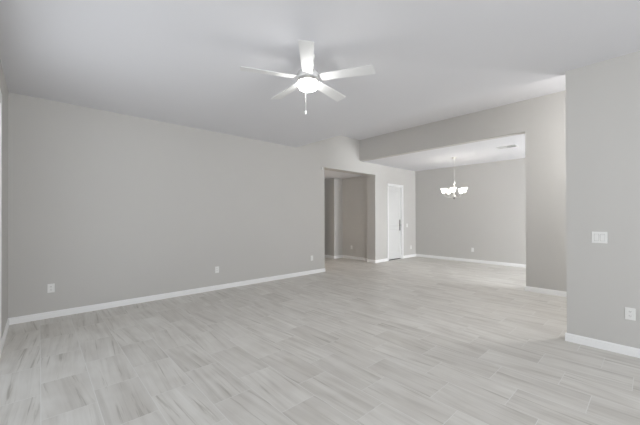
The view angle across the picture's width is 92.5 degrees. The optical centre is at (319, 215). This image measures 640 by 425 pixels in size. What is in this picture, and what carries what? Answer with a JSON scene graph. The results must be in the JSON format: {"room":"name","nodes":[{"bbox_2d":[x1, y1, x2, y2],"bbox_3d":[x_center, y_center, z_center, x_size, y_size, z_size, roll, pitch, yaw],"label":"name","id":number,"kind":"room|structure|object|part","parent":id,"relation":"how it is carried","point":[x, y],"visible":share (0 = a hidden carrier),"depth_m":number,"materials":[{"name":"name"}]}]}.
{"room":"empty living room","nodes":[
{"label":"empty living room","id":0,"kind":"room"},
{"bbox_2d":[0,60,7,337],"bbox_3d":[-1.006,-0.460,0.557,0.150,3.650,8.876,0,0,-43],"label":"wall","id":1,"kind":"structure","parent":0,"point":[3,86],"depth_m":3.48,"materials":[{"name":"beige paint"}]},
{"bbox_2d":[0,90,1,356],"bbox_3d":[-2.182,0.083,1.879,0.126,2.580,3.040,0,0,-43],"label":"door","id":2,"kind":"structure","parent":1,"relation":"in","point":[0,90],"depth_m":2.96,"materials":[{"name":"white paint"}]},
{"bbox_2d":[1,319,8,352],"bbox_3d":[-0.988,1.322,0.654,0.014,0.086,8.712,0,0,-43],"label":"baseboard","id":3,"kind":"structure","parent":1,"relation":"attached to","point":[3,338],"depth_m":3.39,"materials":[{"name":"white paint"}]},
{"bbox_2d":[8,92,415,317],"bbox_3d":[-0.438,-0.429,7.304,10.109,3.650,0.300,0,0,-43],"label":"wall","id":4,"kind":"structure","parent":0,"point":[104,206],"depth_m":5.00,"materials":[{"name":"beige paint"}]},
{"bbox_2d":[47,283,54,292],"bbox_3d":[-3.643,0.987,4.145,0.074,0.119,0.009,0,0,-43],"label":"wall outlet","id":5,"kind":"object","parent":4,"relation":"attached to","point":[50,287],"visible":1,"depth_m":4.14,"materials":[{"name":"white plastic"}]},
{"bbox_2d":[387,183,403,260],"bbox_3d":[2.338,0.211,9.737,0.876,2.383,0.201,0,0,-43],"label":"door","id":6,"kind":"structure","parent":4,"relation":"in","point":[395,232],"depth_m":9.74,"materials":[{"name":"white paint"}]},
{"bbox_3d":[2.349,-0.239,9.726,0.508,1.083,0.035,0,0,-43],"label":"panel","id":7,"kind":"part","parent":6,"relation":"part of","materials":[{"name":"white paint"}]},
{"bbox_3d":[2.351,0.798,9.721,0.508,0.752,0.035,0,0,-43],"label":"panel","id":8,"kind":"part","parent":6,"relation":"part of","materials":[{"name":"white paint"}]},
{"bbox_2d":[0,256,639,424],"bbox_3d":[1.442,1.432,5.249,10.109,0.100,12.500,0,0,-43],"label":"floor","id":9,"kind":"structure","parent":0,"point":[415,340],"depth_m":2.97,"materials":[{"name":"tile"}]},
{"bbox_2d":[0,0,639,146],"bbox_3d":[0.696,-1.931,2.127,4.776,0.699,8.876,0,0,-43],"label":"ceiling","id":10,"kind":"structure","parent":0,"point":[178,62],"depth_m":2.93,"materials":[{"name":"white paint"}]},
{"bbox_2d":[240,40,374,114],"bbox_3d":[-0.140,-1.301,3.052,1.261,0.550,1.239,0,0,-43],"label":"ceiling fan","id":11,"kind":"object","parent":10,"relation":"hanging from","point":[307,77],"visible":1,"depth_m":2.92,"materials":[{"name":"white metal"}]},
{"bbox_3d":[-0.496,-1.349,2.896,0.522,0.030,0.126,0,0,-21],"label":"blade","id":12,"kind":"part","parent":11,"relation":"part of","materials":[{"name":"white"}]},
{"bbox_3d":[-0.354,-1.347,3.339,0.126,0.030,0.522,0,0,-39],"label":"blade","id":13,"kind":"part","parent":11,"relation":"part of","materials":[{"name":"white"}]},
{"bbox_3d":[-0.119,-1.351,2.624,0.126,0.030,0.522,0,0,-3],"label":"blade","id":14,"kind":"part","parent":11,"relation":"part of","materials":[{"name":"white"}]},
{"bbox_3d":[-0.120,-1.271,3.019,0.185,0.071,0.185,0,0,-43],"label":"lamp shade","id":15,"kind":"part","parent":11,"relation":"part of","materials":[{"name":"white glass"}]},
{"bbox_3d":[0.111,-1.348,3.340,0.126,0.030,0.522,0,0,33],"label":"blade","id":16,"kind":"part","parent":11,"relation":"part of","materials":[{"name":"white"}]},
{"bbox_3d":[0.256,-1.351,2.899,0.522,0.030,0.126,0,0,15],"label":"blade","id":17,"kind":"part","parent":11,"relation":"part of","materials":[{"name":"white"}]},
{"bbox_2d":[324,170,363,178],"bbox_3d":[-1.136,-1.294,9.128,4.560,0.150,3.324,0,0,-43],"label":"ceiling","id":18,"kind":"structure","parent":0,"point":[328,174],"depth_m":9.37,"materials":[{"name":"white paint"}]},
{"bbox_2d":[324,176,366,257],"bbox_3d":[-1.133,0.093,9.121,4.560,2.625,3.324,0,0,-43],"label":"wall","id":19,"kind":"structure","parent":0,"point":[345,200],"depth_m":10.01,"materials":[{"name":"beige paint"}]},
{"bbox_2d":[8,254,415,324],"bbox_3d":[-1.502,1.360,8.459,9.809,0.086,3.488,0,0,-43],"label":"baseboard","id":20,"kind":"structure","parent":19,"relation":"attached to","point":[39,316],"depth_m":5.06,"materials":[{"name":"white paint"}]},
{"bbox_2d":[364,134,524,170],"bbox_3d":[5.110,-1.901,6.447,2.797,0.735,8.476,0,0,-43],"label":"ceiling","id":21,"kind":"structure","parent":0,"point":[486,151],"depth_m":7.91,"materials":[{"name":"white paint"}]},
{"bbox_2d":[441,157,466,198],"bbox_3d":[3.548,-0.972,8.045,0.658,1.103,0.638,0,0,-43],"label":"chandelier","id":22,"kind":"object","parent":21,"relation":"hanging from","point":[452,189],"visible":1,"depth_m":8.04,"materials":[{"name":"silver metal"}]},
{"bbox_2d":[496,145,517,148],"bbox_3d":[4.177,-1.524,6.827,0.220,0.012,0.380,0,0,-43],"label":"ceiling vent","id":23,"kind":"object","parent":21,"relation":"in","point":[509,146],"visible":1,"depth_m":6.80,"materials":[{"name":"white metal"}]},
{"bbox_2d":[342,74,565,139],"bbox_3d":[3.279,-2.197,4.498,2.236,0.155,8.876,0,0,-43],"label":"ceiling","id":24,"kind":"structure","parent":0,"point":[555,84],"depth_m":5.94,"materials":[{"name":"white paint"}]},
{"bbox_2d":[360,90,566,291],"bbox_3d":[4.111,-0.447,5.352,0.150,3.650,8.726,0,0,-43],"label":"wall","id":25,"kind":"structure","parent":0,"point":[542,120],"depth_m":5.51,"materials":[{"name":"beige paint"}]},
{"bbox_2d":[416,254,566,296],"bbox_3d":[5.144,1.337,6.278,2.961,0.087,8.712,0,0,-43],"label":"baseboard","id":26,"kind":"structure","parent":25,"relation":"attached to","point":[417,255],"depth_m":8.39,"materials":[{"name":"white paint"}]},
{"bbox_2d":[415,158,525,263],"bbox_3d":[6.283,-0.442,7.344,0.150,3.650,8.726,0,0,-43],"label":"wall","id":27,"kind":"structure","parent":0,"point":[489,218],"depth_m":9.06,"materials":[{"name":"beige paint"}]},
{"bbox_2d":[565,51,639,348],"bbox_3d":[4.052,-0.463,1.988,0.150,3.650,3.848,0,0,-43],"label":"wall","id":28,"kind":"structure","parent":0,"point":[603,97],"depth_m":3.13,"materials":[{"name":"beige paint"}]},
{"bbox_2d":[592,232,607,243],"bbox_3d":[2.876,0.228,3.149,0.012,0.119,0.120,0,0,-43],"label":"light switch","id":29,"kind":"object","parent":28,"relation":"attached to","point":[597,237],"visible":1,"depth_m":3.15,"materials":[{"name":"white plastic"}]},
{"bbox_2d":[565,333,639,357],"bbox_3d":[4.051,1.319,1.985,0.179,0.086,3.862,0,0,-43],"label":"baseboard","id":30,"kind":"structure","parent":28,"relation":"attached to","point":[604,345],"depth_m":3.12,"materials":[{"name":"white paint"}]},
{"bbox_2d":[625,307,635,320],"bbox_3d":[3.026,0.961,2.986,0.009,0.119,0.074,0,0,-43],"label":"wall outlet","id":31,"kind":"object","parent":28,"relation":"attached to","point":[630,313],"visible":1,"depth_m":2.98,"materials":[{"name":"white plastic"}]}
]}

